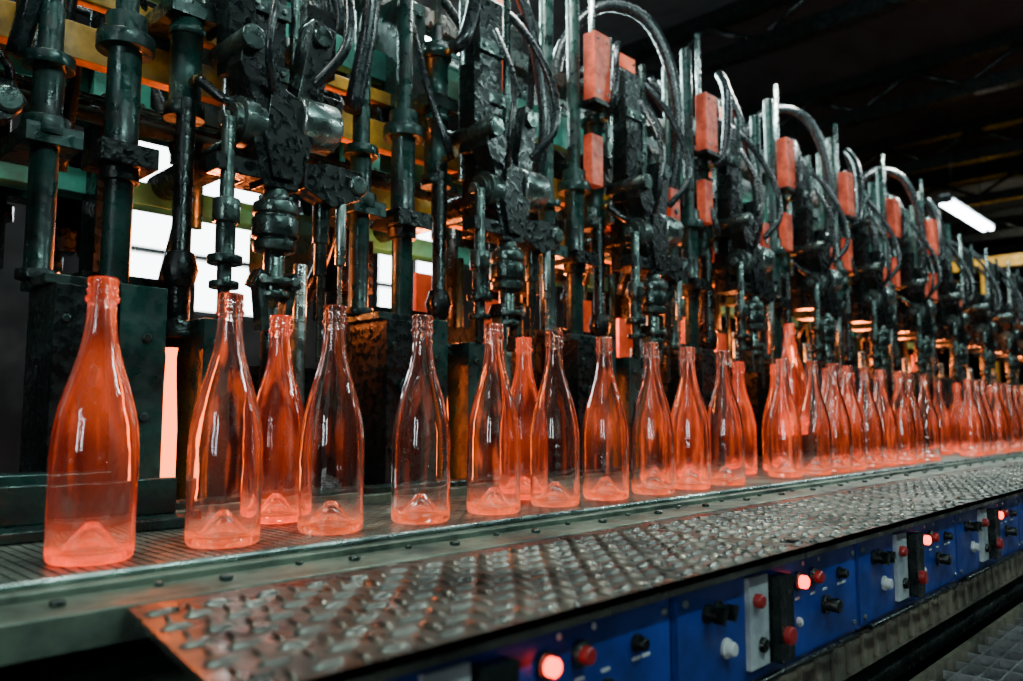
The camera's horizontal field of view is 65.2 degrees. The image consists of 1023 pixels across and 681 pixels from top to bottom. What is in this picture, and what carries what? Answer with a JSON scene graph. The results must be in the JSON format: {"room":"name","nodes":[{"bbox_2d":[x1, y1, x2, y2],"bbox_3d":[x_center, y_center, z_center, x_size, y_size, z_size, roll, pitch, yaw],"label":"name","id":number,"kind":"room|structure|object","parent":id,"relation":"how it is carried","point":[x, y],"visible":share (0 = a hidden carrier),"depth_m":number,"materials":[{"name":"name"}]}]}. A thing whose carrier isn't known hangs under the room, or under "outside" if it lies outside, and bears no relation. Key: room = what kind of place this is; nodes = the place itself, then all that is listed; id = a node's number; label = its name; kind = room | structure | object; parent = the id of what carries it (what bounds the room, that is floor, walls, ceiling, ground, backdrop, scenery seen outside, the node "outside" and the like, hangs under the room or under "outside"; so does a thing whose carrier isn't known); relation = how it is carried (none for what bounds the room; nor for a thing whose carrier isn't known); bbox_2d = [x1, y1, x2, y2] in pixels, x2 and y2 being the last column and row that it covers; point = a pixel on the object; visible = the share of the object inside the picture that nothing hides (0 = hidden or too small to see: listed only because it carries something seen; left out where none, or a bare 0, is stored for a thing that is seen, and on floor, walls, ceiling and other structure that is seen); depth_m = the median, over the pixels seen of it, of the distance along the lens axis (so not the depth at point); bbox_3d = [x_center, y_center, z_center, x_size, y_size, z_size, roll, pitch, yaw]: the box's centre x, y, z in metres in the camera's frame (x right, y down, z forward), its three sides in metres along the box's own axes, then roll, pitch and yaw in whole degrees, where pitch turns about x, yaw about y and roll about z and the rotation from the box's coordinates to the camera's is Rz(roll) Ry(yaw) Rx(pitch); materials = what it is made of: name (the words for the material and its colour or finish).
{"room":"glass bottle factory","nodes":[
{"label":"glass bottle factory","id":0,"kind":"room"},
{"bbox_2d":[0,0,937,377],"bbox_3d":[0.640,-0.251,3.188,0.545,1.390,6.620,-5,-8,44],"label":"frame","id":1,"kind":"object","parent":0,"point":[79,40],"depth_m":1.80,"materials":[{"name":"metal"}]},
{"bbox_2d":[0,0,945,371],"bbox_3d":[0.524,-0.314,3.014,0.626,1.397,6.200,-5,-8,44],"label":"frame","id":2,"kind":"object","parent":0,"point":[81,108],"depth_m":1.89,"materials":[{"name":"metal"}]},
{"bbox_2d":[0,1,983,472],"bbox_3d":[2.906,0.109,11.835,0.200,4.350,31.000,-5,-8,44],"label":"wall","id":3,"kind":"structure","parent":0,"point":[14,303],"depth_m":5.32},
{"bbox_2d":[130,141,261,320],"bbox_3d":[-2.549,-0.939,6.159,0.100,1.490,1.390,-5,-8,44],"label":"window","id":4,"kind":"structure","parent":3,"relation":"in","point":[150,231],"depth_m":6.24,"materials":[{"name":"white glass"}]},
{"bbox_2d":[374,231,431,307],"bbox_3d":[-0.969,-0.782,7.788,0.100,1.490,0.940,-5,-8,44],"label":"window","id":5,"kind":"structure","parent":3,"relation":"in","point":[382,263],"depth_m":7.56,"materials":[{"name":"white glass"}]},
{"bbox_2d":[413,0,1022,303],"bbox_3d":[6.215,-2.412,8.867,13.000,0.100,31.000,-5,-8,44],"label":"ceiling","id":6,"kind":"structure","parent":0,"point":[930,27],"depth_m":7.33,"materials":[{"name":"metal"}]},
{"bbox_2d":[560,0,1022,275],"bbox_3d":[7.343,-2.132,8.793,11.312,0.430,11.620,-5,-8,44],"label":"roof truss","id":7,"kind":"object","parent":6,"relation":"attached to","point":[774,38],"visible":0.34,"depth_m":7.18,"materials":[{"name":"black metal"}]},
{"bbox_2d":[937,111,994,230],"bbox_3d":[4.532,-1.690,7.986,0.140,0.966,1.540,-5,-8,44],"label":"lamp","id":8,"kind":"object","parent":7,"relation":"hanging from","point":[947,201],"visible":1,"depth_m":7.77,"materials":[{"name":"grey plastic"}]},
{"bbox_3d":[6.215,2.018,8.441,13.000,0.100,31.000,-5,-8,44],"label":"floor","id":9,"kind":"structure","parent":0,"visible":0},
{"bbox_2d":[0,456,907,680],"bbox_3d":[1.909,1.019,4.195,1.010,1.075,10.000,-5,-8,44],"label":"machine bed","id":10,"kind":"object","parent":9,"relation":"on","point":[22,494],"visible":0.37,"depth_m":1.05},
{"bbox_2d":[0,78,27,125],"bbox_3d":[-0.975,-0.498,1.121,0.583,1.007,0.310,-3,-6,25],"label":"mechanism","id":11,"kind":"object","parent":10,"relation":"attached to","point":[12,101],"visible":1,"depth_m":1.10,"materials":[{"name":"metal"}]},
{"bbox_2d":[5,0,77,59],"bbox_3d":[-0.875,-0.741,1.174,0.257,0.900,0.526,-5,-8,44],"label":"cylinder","id":12,"kind":"object","parent":10,"relation":"attached to","point":[25,21],"visible":0.61,"depth_m":1.21,"materials":[{"name":"green paint"}]},
{"bbox_2d":[19,272,121,471],"bbox_3d":[-0.880,0.022,1.068,0.295,0.440,0.590,-5,-8,44],"label":"block","id":13,"kind":"object","parent":10,"relation":"on","point":[57,307],"visible":0.3,"depth_m":1.14,"materials":[{"name":"green paint"}]},
{"bbox_2d":[0,0,83,280],"bbox_3d":[-0.901,-0.562,1.103,0.157,1.070,0.566,-5,-7,42],"label":"shaft","id":14,"kind":"object","parent":13,"relation":"on","point":[43,140],"visible":0.87,"depth_m":1.21,"materials":[{"name":"green paint"}]},
{"bbox_2d":[160,347,177,477],"bbox_3d":[-0.549,0.136,1.281,0.026,0.250,0.026,-5,-8,44],"label":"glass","id":15,"kind":"object","parent":10,"relation":"on","point":[169,418],"visible":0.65,"depth_m":1.27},
{"bbox_2d":[71,263,412,498],"bbox_3d":[-0.477,0.062,1.483,0.295,0.440,0.590,-5,-8,44],"label":"block","id":16,"kind":"object","parent":10,"relation":"on","point":[380,342],"visible":0.43,"depth_m":1.36,"materials":[{"name":"green paint"}]},
{"bbox_2d":[81,0,385,341],"bbox_3d":[-0.498,-0.522,1.518,0.157,1.070,0.566,-5,-7,42],"label":"shaft","id":17,"kind":"object","parent":16,"relation":"on","point":[118,158],"visible":0.79,"depth_m":1.31,"materials":[{"name":"green paint"}]},
{"bbox_2d":[146,0,367,362],"bbox_3d":[-0.572,-0.458,1.536,0.583,1.007,0.310,-3,-6,25],"label":"mechanism","id":18,"kind":"object","parent":10,"relation":"attached to","point":[270,132],"visible":0.98,"depth_m":1.39,"materials":[{"name":"metal"}]},
{"bbox_2d":[144,0,379,126],"bbox_3d":[-0.518,-0.699,1.610,0.359,0.900,0.409,-5,-8,44],"label":"cylinder","id":19,"kind":"object","parent":10,"relation":"attached to","point":[179,28],"visible":0.56,"depth_m":1.41,"materials":[{"name":"green paint"}]},
{"bbox_2d":[205,0,425,119],"bbox_3d":[-0.684,-0.510,1.480,0.137,0.700,1.300,-5,-8,44],"label":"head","id":20,"kind":"object","parent":10,"relation":"attached to","point":[386,40],"visible":0.21,"depth_m":1.92},
{"bbox_2d":[413,0,502,342],"bbox_3d":[-0.129,-0.428,2.023,0.074,1.040,0.300,-5,-8,44],"label":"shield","id":21,"kind":"object","parent":10,"relation":"attached to","point":[422,282],"visible":0.04,"depth_m":1.89,"materials":[{"name":"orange metal"}]},
{"bbox_2d":[369,0,563,374],"bbox_3d":[-0.169,-0.418,1.951,0.583,1.007,0.310,-3,-6,25],"label":"mechanism","id":22,"kind":"object","parent":10,"relation":"attached to","point":[496,157],"visible":0.98,"depth_m":1.82,"materials":[{"name":"metal"}]},
{"bbox_2d":[383,0,550,239],"bbox_3d":[-0.070,-0.661,2.005,0.257,0.900,0.526,-5,-8,44],"label":"cylinder","id":23,"kind":"object","parent":10,"relation":"attached to","point":[434,107],"visible":0.69,"depth_m":1.82,"materials":[{"name":"green paint"}]},
{"bbox_2d":[346,306,596,478],"bbox_3d":[-0.074,0.102,1.898,0.295,0.440,0.590,-5,-8,44],"label":"block","id":24,"kind":"object","parent":10,"relation":"on","point":[459,380],"visible":0.35,"depth_m":1.72,"materials":[{"name":"green paint"}]},
{"bbox_2d":[373,0,566,357],"bbox_3d":[-0.095,-0.482,1.934,0.157,1.070,0.566,-5,-7,42],"label":"shaft","id":25,"kind":"object","parent":24,"relation":"on","point":[402,223],"visible":0.6,"depth_m":1.73,"materials":[{"name":"green paint"}]},
{"bbox_2d":[581,133,602,188],"label":"valve cover","id":26,"kind":"object","parent":10,"relation":"attached to","point":[592,160],"depth_m":2.15,"materials":[{"name":"red metal"}]},
{"bbox_2d":[580,30,610,113],"label":"valve cover","id":27,"kind":"object","parent":10,"relation":"attached to","point":[595,87],"depth_m":2.18,"materials":[{"name":"red metal"}]},
{"bbox_2d":[583,48,634,357],"bbox_3d":[0.274,-0.388,2.439,0.074,1.040,0.300,-5,-8,44],"label":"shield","id":28,"kind":"object","parent":10,"relation":"attached to","point":[623,345],"visible":0.23,"depth_m":2.44,"materials":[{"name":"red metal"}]},
{"bbox_2d":[539,38,691,382],"bbox_3d":[0.234,-0.378,2.367,0.583,1.007,0.310,-3,-6,25],"label":"mechanism","id":29,"kind":"object","parent":10,"relation":"attached to","point":[639,247],"visible":0.96,"depth_m":2.24,"materials":[{"name":"metal"}]},
{"bbox_2d":[553,0,683,273],"bbox_3d":[0.288,-0.619,2.440,0.359,0.900,0.409,-5,-8,44],"label":"cylinder","id":30,"kind":"object","parent":10,"relation":"attached to","point":[593,122],"visible":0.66,"depth_m":2.46,"materials":[{"name":"green paint"}]},
{"bbox_2d":[524,317,715,465],"bbox_3d":[0.329,0.142,2.314,0.295,0.440,0.590,-5,-8,44],"label":"block","id":31,"kind":"object","parent":10,"relation":"on","point":[628,371],"visible":0.3,"depth_m":2.17,"materials":[{"name":"green paint"}]},
{"bbox_2d":[555,0,687,349],"bbox_3d":[0.307,-0.442,2.349,0.157,1.070,0.566,-5,-7,42],"label":"shaft","id":32,"kind":"object","parent":31,"relation":"on","point":[574,186],"visible":0.52,"depth_m":2.16,"materials":[{"name":"green paint"}]},
{"bbox_2d":[695,179,712,225],"label":"valve cover","id":33,"kind":"object","parent":10,"relation":"attached to","point":[704,187],"depth_m":2.56,"materials":[{"name":"orange metal"}]},
{"bbox_2d":[693,92,719,160],"label":"valve cover","id":34,"kind":"object","parent":10,"relation":"attached to","point":[705,142],"depth_m":2.60,"materials":[{"name":"red metal"}]},
{"bbox_2d":[658,33,759,295],"bbox_3d":[0.736,-0.581,2.835,0.257,0.900,0.526,-5,-8,44],"label":"cylinder","id":35,"kind":"object","parent":10,"relation":"attached to","point":[702,168],"visible":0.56,"depth_m":2.68,"materials":[{"name":"green paint"}]},
{"bbox_2d":[640,95,782,387],"bbox_3d":[0.637,-0.339,2.782,0.583,1.007,0.310,-3,-6,25],"label":"mechanism","id":36,"kind":"object","parent":10,"relation":"attached to","point":[740,265],"visible":0.93,"depth_m":2.64,"materials":[{"name":"metal"}]},
{"bbox_2d":[660,332,775,455],"bbox_3d":[0.732,0.182,2.729,0.295,0.440,0.590,-5,-8,44],"label":"block","id":37,"kind":"object","parent":10,"relation":"on","point":[762,393],"visible":0.05,"depth_m":2.84,"materials":[{"name":"green paint"}]},
{"bbox_2d":[680,48,770,359],"bbox_3d":[0.710,-0.402,2.764,0.157,1.070,0.566,-5,-7,42],"label":"shaft","id":38,"kind":"object","parent":37,"relation":"on","point":[690,220],"visible":0.45,"depth_m":2.58,"materials":[{"name":"green paint"}]},
{"bbox_2d":[720,138,849,386],"bbox_3d":[1.040,-0.298,3.197,0.583,1.007,0.310,-3,-6,25],"label":"mechanism","id":39,"kind":"object","parent":10,"relation":"attached to","point":[815,292],"visible":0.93,"depth_m":3.06,"materials":[{"name":"metal"}]},
{"bbox_2d":[777,212,792,251],"label":"valve cover","id":40,"kind":"object","parent":10,"relation":"attached to","point":[784,233],"depth_m":2.98,"materials":[{"name":"orange metal"}]},
{"bbox_2d":[775,137,795,195],"label":"valve cover","id":41,"kind":"object","parent":10,"relation":"attached to","point":[785,175],"depth_m":3.01,"materials":[{"name":"red metal"}]},
{"bbox_2d":[742,84,835,295],"bbox_3d":[1.093,-0.539,3.271,0.359,0.900,0.409,-5,-8,44],"label":"cylinder","id":42,"kind":"object","parent":10,"relation":"attached to","point":[805,118],"visible":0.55,"depth_m":3.29,"materials":[{"name":"green paint"}]},
{"bbox_2d":[745,343,859,455],"bbox_3d":[1.135,0.222,3.144,0.295,0.440,0.590,-5,-8,44],"label":"block","id":43,"kind":"object","parent":10,"relation":"on","point":[751,378],"visible":0.2,"depth_m":2.97,"materials":[{"name":"green paint"}]},
{"bbox_2d":[763,98,825,358],"bbox_3d":[1.113,-0.362,3.180,0.157,1.070,0.566,-5,-7,42],"label":"shaft","id":44,"kind":"object","parent":43,"relation":"on","point":[782,304],"visible":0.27,"depth_m":3.00,"materials":[{"name":"green paint"}]},
{"bbox_2d":[801,123,878,296],"bbox_3d":[1.542,-0.501,3.666,0.257,0.900,0.526,-5,-8,44],"label":"cylinder","id":45,"kind":"object","parent":10,"relation":"attached to","point":[852,162],"visible":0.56,"depth_m":3.53,"materials":[{"name":"green paint"}]},
{"bbox_2d":[781,170,901,392],"bbox_3d":[1.443,-0.259,3.613,0.583,1.007,0.310,-3,-6,25],"label":"mechanism","id":46,"kind":"object","parent":10,"relation":"attached to","point":[870,300],"visible":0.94,"depth_m":3.47,"materials":[{"name":"metal"}]},
{"bbox_2d":[838,171,856,221],"label":"valve cover","id":47,"kind":"object","parent":10,"relation":"attached to","point":[846,191],"depth_m":3.43,"materials":[{"name":"orange metal"}]},
{"bbox_2d":[802,351,893,401],"bbox_3d":[1.538,0.262,3.559,0.295,0.440,0.590,-5,-8,44],"label":"block","id":48,"kind":"object","parent":10,"relation":"on","point":[861,354],"visible":0.07,"depth_m":3.64,"materials":[{"name":"green paint"}]},
{"bbox_2d":[826,137,878,366],"bbox_3d":[1.516,-0.322,3.595,0.157,1.070,0.566,-5,-7,42],"label":"shaft","id":49,"kind":"object","parent":48,"relation":"on","point":[848,358],"visible":0.33,"depth_m":3.43,"materials":[{"name":"green paint"}]},
{"bbox_2d":[854,154,926,308],"bbox_3d":[1.899,-0.459,4.101,0.359,0.900,0.409,-5,-8,44],"label":"cylinder","id":50,"kind":"object","parent":10,"relation":"attached to","point":[899,176],"visible":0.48,"depth_m":4.13,"materials":[{"name":"green paint"}]},
{"bbox_2d":[886,198,901,241],"label":"valve cover","id":51,"kind":"object","parent":10,"relation":"attached to","point":[893,213],"depth_m":3.84,"materials":[{"name":"orange metal"}]},
{"bbox_2d":[851,196,941,386],"bbox_3d":[1.845,-0.218,4.028,0.583,1.007,0.310,-3,-6,25],"label":"mechanism","id":52,"kind":"object","parent":10,"relation":"attached to","point":[912,281],"visible":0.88,"depth_m":3.88,"materials":[{"name":"metal"}]},
{"bbox_2d":[865,358,950,411],"bbox_3d":[1.941,0.302,3.975,0.295,0.440,0.590,-5,-8,44],"label":"block","id":53,"kind":"object","parent":10,"relation":"on","point":[945,383],"visible":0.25,"depth_m":4.05,"materials":[{"name":"green paint"}]},
{"bbox_2d":[875,167,918,376],"bbox_3d":[1.919,-0.282,4.010,0.157,1.070,0.566,-5,-7,42],"label":"shaft","id":54,"kind":"object","parent":53,"relation":"on","point":[897,363],"visible":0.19,"depth_m":3.85,"materials":[{"name":"green paint"}]},
{"bbox_2d":[910,179,953,319],"bbox_3d":[2.348,-0.421,4.497,0.257,0.900,0.526,-5,-8,44],"label":"cylinder","id":55,"kind":"object","parent":10,"relation":"attached to","point":[932,209],"visible":0.39,"depth_m":4.38,"materials":[{"name":"green paint"}]},
{"bbox_2d":[909,364,963,404],"bbox_3d":[2.344,0.342,4.390,0.295,0.440,0.590,-5,-8,44],"label":"block","id":56,"kind":"object","parent":10,"relation":"on","point":[941,374],"visible":0.09,"depth_m":4.21,"materials":[{"name":"green paint"}]},
{"bbox_2d":[914,192,954,380],"bbox_3d":[2.322,-0.242,4.426,0.157,1.070,0.566,-5,-7,42],"label":"shaft","id":57,"kind":"object","parent":56,"relation":"on","point":[947,231],"visible":0.15,"depth_m":4.28,"materials":[{"name":"green paint"}]},
{"bbox_2d":[912,217,974,398],"bbox_3d":[2.248,-0.179,4.443,0.583,1.007,0.310,-3,-6,25],"label":"mechanism","id":58,"kind":"object","parent":10,"relation":"attached to","point":[951,318],"visible":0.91,"depth_m":4.29,"materials":[{"name":"metal"}]},
{"bbox_2d":[908,234,1001,389],"bbox_3d":[2.651,-0.139,4.859,0.583,1.007,0.310,-3,-6,25],"label":"mechanism","id":59,"kind":"object","parent":10,"relation":"attached to","point":[980,327],"visible":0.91,"depth_m":4.72,"materials":[{"name":"metal"}]},
{"bbox_2d":[937,249,1022,389],"bbox_3d":[3.054,-0.099,5.274,0.583,1.007,0.310,-3,-6,25],"label":"mechanism","id":60,"kind":"object","parent":10,"relation":"attached to","point":[1007,335],"visible":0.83,"depth_m":5.14,"materials":[{"name":"metal"}]},
{"bbox_2d":[968,261,1022,357],"bbox_3d":[3.457,-0.059,5.689,0.583,1.007,0.310,-3,-6,25],"label":"mechanism","id":61,"kind":"object","parent":10,"relation":"attached to","point":[1016,279],"visible":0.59,"depth_m":5.64,"materials":[{"name":"metal"}]},
{"bbox_2d":[0,452,1022,680],"bbox_3d":[2.520,1.006,3.743,0.685,1.015,10.200,-5,-8,44],"label":"frame","id":62,"kind":"object","parent":9,"relation":"on","point":[76,627],"visible":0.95,"depth_m":0.77,"materials":[{"name":"black metal"}]},
{"bbox_2d":[127,527,804,680],"bbox_3d":[0.002,0.229,0.764,0.260,0.015,0.704,-5,-8,44],"label":"plate","id":63,"kind":"object","parent":62,"relation":"attached to","point":[386,622],"visible":1,"depth_m":0.65,"materials":[{"name":"metal"}]},
{"bbox_2d":[0,450,1022,583],"bbox_3d":[2.404,0.527,3.874,0.345,0.006,10.157,-5,-8,44],"label":"conveyor belt","id":64,"kind":"object","parent":62,"relation":"on","point":[23,561],"visible":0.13,"depth_m":1.03,"materials":[{"name":"metal"}]},
{"bbox_2d":[43,276,138,566],"bbox_3d":[-0.442,0.082,0.853,0.085,0.300,0.085,5,-7,-41],"label":"glass bottle","id":65,"kind":"object","parent":64,"relation":"on","point":[92,474],"visible":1,"depth_m":0.82,"materials":[{"name":"orange"}]},
{"bbox_2d":[184,292,262,548],"bbox_3d":[-0.342,0.092,0.961,0.085,0.300,0.085,0,-5,0],"label":"glass bottle","id":66,"kind":"object","parent":64,"relation":"on","point":[225,450],"visible":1,"depth_m":0.93,"materials":[{"name":"orange"}]},
{"bbox_2d":[256,315,303,523],"bbox_3d":[-0.342,0.112,1.173,0.085,0.300,0.085,-1,-6,14],"label":"glass bottle","id":67,"kind":"object","parent":64,"relation":"on","point":[281,409],"visible":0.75,"depth_m":1.14,"materials":[{"name":"orange"}]},
{"bbox_2d":[297,304,364,535],"bbox_3d":[-0.238,0.102,1.066,0.085,0.300,0.085,5,-7,-40],"label":"glass bottle","id":68,"kind":"object","parent":64,"relation":"on","point":[331,441],"visible":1,"depth_m":1.03,"materials":[{"name":"orange"}]},
{"bbox_2d":[391,314,450,524],"bbox_3d":[-0.131,0.112,1.168,0.085,0.300,0.085,5,-8,-44],"label":"glass bottle","id":69,"kind":"object","parent":64,"relation":"on","point":[421,441],"visible":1,"depth_m":1.13,"materials":[{"name":"orange"}]},
{"bbox_2d":[467,323,520,515],"bbox_3d":[-0.028,0.122,1.274,0.085,0.300,0.085,-4,-7,33],"label":"glass bottle","id":70,"kind":"object","parent":64,"relation":"on","point":[493,433],"visible":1,"depth_m":1.24,"materials":[{"name":"orange"}]},
{"bbox_2d":[511,337,537,499],"bbox_3d":[0.023,0.144,1.500,0.085,0.300,0.085,1,-6,-7],"label":"glass bottle","id":71,"kind":"object","parent":64,"relation":"on","point":[524,391],"visible":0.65,"depth_m":1.48,"materials":[{"name":"orange"}]},
{"bbox_2d":[530,330,579,507],"bbox_3d":[0.074,0.132,1.380,0.085,0.300,0.085,-3,-6,31],"label":"glass bottle","id":72,"kind":"object","parent":64,"relation":"on","point":[554,431],"visible":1,"depth_m":1.34,"materials":[{"name":"orange"}]},
{"bbox_2d":[582,336,628,500],"bbox_3d":[0.174,0.143,1.489,0.085,0.300,0.085,3,-6,-26],"label":"glass bottle","id":73,"kind":"object","parent":64,"relation":"on","point":[605,446],"visible":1,"depth_m":1.45,"materials":[{"name":"orange"}]},
{"bbox_2d":[630,342,674,494],"bbox_3d":[0.279,0.153,1.593,0.085,0.300,0.085,0,-5,1],"label":"glass bottle","id":74,"kind":"object","parent":64,"relation":"on","point":[652,432],"visible":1,"depth_m":1.56,"materials":[{"name":"orange"}]},
{"bbox_2d":[671,347,710,489],"bbox_3d":[0.378,0.163,1.703,0.085,0.300,0.085,-5,-8,44],"label":"glass bottle","id":75,"kind":"object","parent":64,"relation":"on","point":[692,457],"visible":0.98,"depth_m":1.67,"materials":[{"name":"orange"}]},
{"bbox_2d":[707,351,745,485],"bbox_3d":[0.481,0.174,1.808,0.085,0.300,0.085,-1,-6,9],"label":"glass bottle","id":76,"kind":"object","parent":64,"relation":"on","point":[727,440],"visible":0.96,"depth_m":1.77,"materials":[{"name":"orange"}]},
{"bbox_2d":[732,361,756,474],"bbox_3d":[0.613,0.206,2.151,0.085,0.300,0.085,0,-6,3],"label":"glass bottle","id":77,"kind":"object","parent":64,"relation":"on","point":[750,435],"visible":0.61,"depth_m":2.12,"materials":[{"name":"orange"}]},
{"bbox_2d":[762,364,775,470],"bbox_3d":[0.752,0.218,2.266,0.085,0.300,0.085,1,-6,-10],"label":"glass bottle","id":78,"kind":"object","parent":64,"relation":"on","point":[772,366],"visible":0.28,"depth_m":2.26,"materials":[{"name":"orange"}]},
{"bbox_2d":[767,358,802,477],"bbox_3d":[0.695,0.196,2.044,0.085,0.300,0.085,4,-7,-38],"label":"glass bottle","id":79,"kind":"object","parent":64,"relation":"on","point":[784,431],"visible":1,"depth_m":2.01,"materials":[{"name":"orange"}]},
{"bbox_2d":[781,323,805,412],"bbox_3d":[0.835,0.099,2.392,0.085,0.300,0.085,-2,-6,19],"label":"glass bottle","id":80,"kind":"object","parent":64,"relation":"on","point":[797,381],"visible":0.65,"depth_m":2.36,"materials":[{"name":"orange"}]},
{"bbox_2d":[799,361,832,474],"bbox_3d":[0.803,0.204,2.127,0.085,0.300,0.085,2,-6,-24],"label":"glass bottle","id":81,"kind":"object","parent":64,"relation":"on","point":[813,413],"visible":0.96,"depth_m":2.09,"materials":[{"name":"orange"}]},
{"bbox_2d":[824,363,852,472],"bbox_3d":[0.897,0.213,2.223,0.085,0.300,0.085,2,-6,-17],"label":"glass bottle","id":82,"kind":"object","parent":64,"relation":"on","point":[842,455],"visible":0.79,"depth_m":2.19,"materials":[{"name":"orange"}]},
{"bbox_2d":[841,366,866,469],"bbox_3d":[0.982,0.224,2.329,0.085,0.300,0.085,-2,-6,20],"label":"glass bottle","id":83,"kind":"object","parent":64,"relation":"on","point":[847,388],"visible":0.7,"depth_m":2.29,"materials":[{"name":"orange"}]},
{"bbox_2d":[857,368,883,467],"bbox_3d":[1.076,0.233,2.425,0.085,0.300,0.085,2,-6,-23],"label":"glass bottle","id":84,"kind":"object","parent":64,"relation":"on","point":[874,454],"visible":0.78,"depth_m":2.39,"materials":[{"name":"orange"}]},
{"bbox_2d":[874,370,898,465],"bbox_3d":[1.169,0.242,2.523,0.085,0.300,0.085,-4,-7,35],"label":"glass bottle","id":85,"kind":"object","parent":64,"relation":"on","point":[887,415],"visible":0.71,"depth_m":2.49,"materials":[{"name":"orange"}]},
{"bbox_2d":[891,371,916,463],"bbox_3d":[1.271,0.251,2.611,0.085,0.300,0.085,1,-6,-8],"label":"glass bottle","id":86,"kind":"object","parent":64,"relation":"on","point":[906,426],"visible":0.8,"depth_m":2.57,"materials":[{"name":"orange"}]},
{"bbox_2d":[904,373,925,462],"bbox_3d":[1.355,0.261,2.717,0.085,0.300,0.085,-4,-7,34],"label":"glass bottle","id":87,"kind":"object","parent":64,"relation":"on","point":[908,381],"visible":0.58,"depth_m":2.68,"materials":[{"name":"orange"}]},
{"bbox_2d":[918,374,940,460],"bbox_3d":[1.454,0.270,2.809,0.085,0.300,0.085,-3,-6,30],"label":"glass bottle","id":88,"kind":"object","parent":64,"relation":"on","point":[931,421],"visible":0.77,"depth_m":2.77,"materials":[{"name":"orange"}]},
{"bbox_2d":[933,381,952,454],"bbox_3d":[1.760,0.316,3.290,0.085,0.300,0.085,1,-6,-6],"label":"glass bottle","id":89,"kind":"object","parent":64,"relation":"on","point":[938,400],"visible":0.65,"depth_m":3.25,"materials":[{"name":"orange"}]},
{"bbox_2d":[949,383,962,451],"bbox_3d":[1.961,0.338,3.512,0.085,0.300,0.085,3,-6,-27],"label":"glass bottle","id":90,"kind":"object","parent":64,"relation":"on","point":[957,401],"visible":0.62,"depth_m":3.49,"materials":[{"name":"orange"}]},
{"bbox_2d":[958,379,983,455],"bbox_3d":[1.815,0.304,3.168,0.085,0.300,0.085,0,-6,5],"label":"glass bottle","id":91,"kind":"object","parent":64,"relation":"on","point":[970,427],"visible":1,"depth_m":3.14,"materials":[{"name":"orange"}]},
{"bbox_2d":[972,380,991,454],"bbox_3d":[1.906,0.314,3.267,0.085,0.300,0.085,3,-6,-28],"label":"glass bottle","id":92,"kind":"object","parent":64,"relation":"on","point":[976,386],"visible":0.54,"depth_m":3.23,"materials":[{"name":"orange"}]},
{"bbox_2d":[980,382,996,453],"bbox_3d":[1.990,0.324,3.373,0.085,0.300,0.085,0,-6,3],"label":"glass bottle","id":93,"kind":"object","parent":64,"relation":"on","point":[983,384],"visible":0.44,"depth_m":3.34,"materials":[{"name":"orange"}]},
{"bbox_2d":[990,383,1010,452],"bbox_3d":[2.098,0.332,3.456,0.085,0.300,0.085,0,-5,2],"label":"glass bottle","id":94,"kind":"object","parent":64,"relation":"on","point":[1001,419],"visible":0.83,"depth_m":3.42,"materials":[{"name":"orange"}]},
{"bbox_2d":[1004,384,1022,450],"bbox_3d":[2.278,0.351,3.656,0.085,0.300,0.085,-1,-6,6],"label":"glass bottle","id":95,"kind":"object","parent":64,"relation":"on","point":[1009,402],"visible":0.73,"depth_m":3.62,"materials":[{"name":"orange"}]},
{"bbox_2d":[624,493,974,557],"bbox_3d":[0.491,0.277,1.268,0.260,0.015,0.696,-5,-8,44],"label":"plate","id":96,"kind":"object","parent":62,"relation":"attached to","point":[825,522],"visible":1,"depth_m":1.18,"materials":[{"name":"metal"}]},
{"bbox_2d":[755,548,1022,680],"bbox_3d":[2.819,0.724,3.620,0.154,0.173,8.800,-5,-8,44],"label":"support rail","id":97,"kind":"object","parent":62,"relation":"attached to","point":[885,652],"visible":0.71,"depth_m":1.33,"materials":[{"name":"black metal"}]},
{"bbox_2d":[386,598,670,680],"bbox_3d":[-0.019,0.288,0.680,0.194,0.130,0.344,-5,-8,44],"label":"control panel","id":98,"kind":"object","parent":97,"relation":"on","point":[633,644],"visible":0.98,"depth_m":0.66,"materials":[{"name":"blue paint"}]},
{"bbox_2d":[669,544,859,680],"bbox_3d":[0.259,0.316,0.967,0.194,0.130,0.444,-5,-8,44],"label":"control panel","id":99,"kind":"object","parent":97,"relation":"on","point":[750,627],"visible":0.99,"depth_m":0.88,"materials":[{"name":"blue paint"}]},
{"bbox_2d":[854,515,960,629],"bbox_3d":[0.572,0.347,1.289,0.194,0.130,0.444,-5,-8,44],"label":"control panel","id":100,"kind":"object","parent":97,"relation":"on","point":[895,570],"visible":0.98,"depth_m":1.19,"materials":[{"name":"blue paint"}]},
{"bbox_2d":[954,497,1022,580],"bbox_3d":[0.884,0.378,1.611,0.194,0.130,0.444,-5,-8,44],"label":"control panel","id":101,"kind":"object","parent":97,"relation":"on","point":[985,535],"visible":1,"depth_m":1.51,"materials":[{"name":"blue paint"}]},
{"bbox_2d":[830,471,1022,508],"bbox_3d":[1.047,0.332,1.841,0.260,0.015,0.896,-5,-8,44],"label":"plate","id":102,"kind":"object","parent":62,"relation":"attached to","point":[980,488],"visible":1,"depth_m":1.69,"materials":[{"name":"metal"}]},
{"bbox_2d":[964,461,1022,473],"bbox_3d":[1.672,0.394,2.485,0.260,0.015,0.896,-5,-8,44],"label":"plate","id":103,"kind":"object","parent":62,"relation":"attached to","point":[1015,467],"visible":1,"depth_m":2.33,"materials":[{"name":"metal"}]},
{"bbox_2d":[909,602,1022,680],"bbox_3d":[2.644,1.028,2.641,0.910,0.760,8.403,-5,-8,44],"label":"catwalk grating","id":104,"kind":"object","parent":9,"relation":"on","point":[995,653],"visible":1,"depth_m":1.41,"materials":[{"name":"black metal"}]},
{"bbox_2d":[952,253,1022,381],"bbox_3d":[6.619,0.565,12.183,4.200,3.510,0.220,-5,-8,44],"label":"gantry","id":105,"kind":"object","parent":9,"relation":"on","point":[1015,260],"visible":0.02,"depth_m":11.71,"materials":[{"name":"metal"}]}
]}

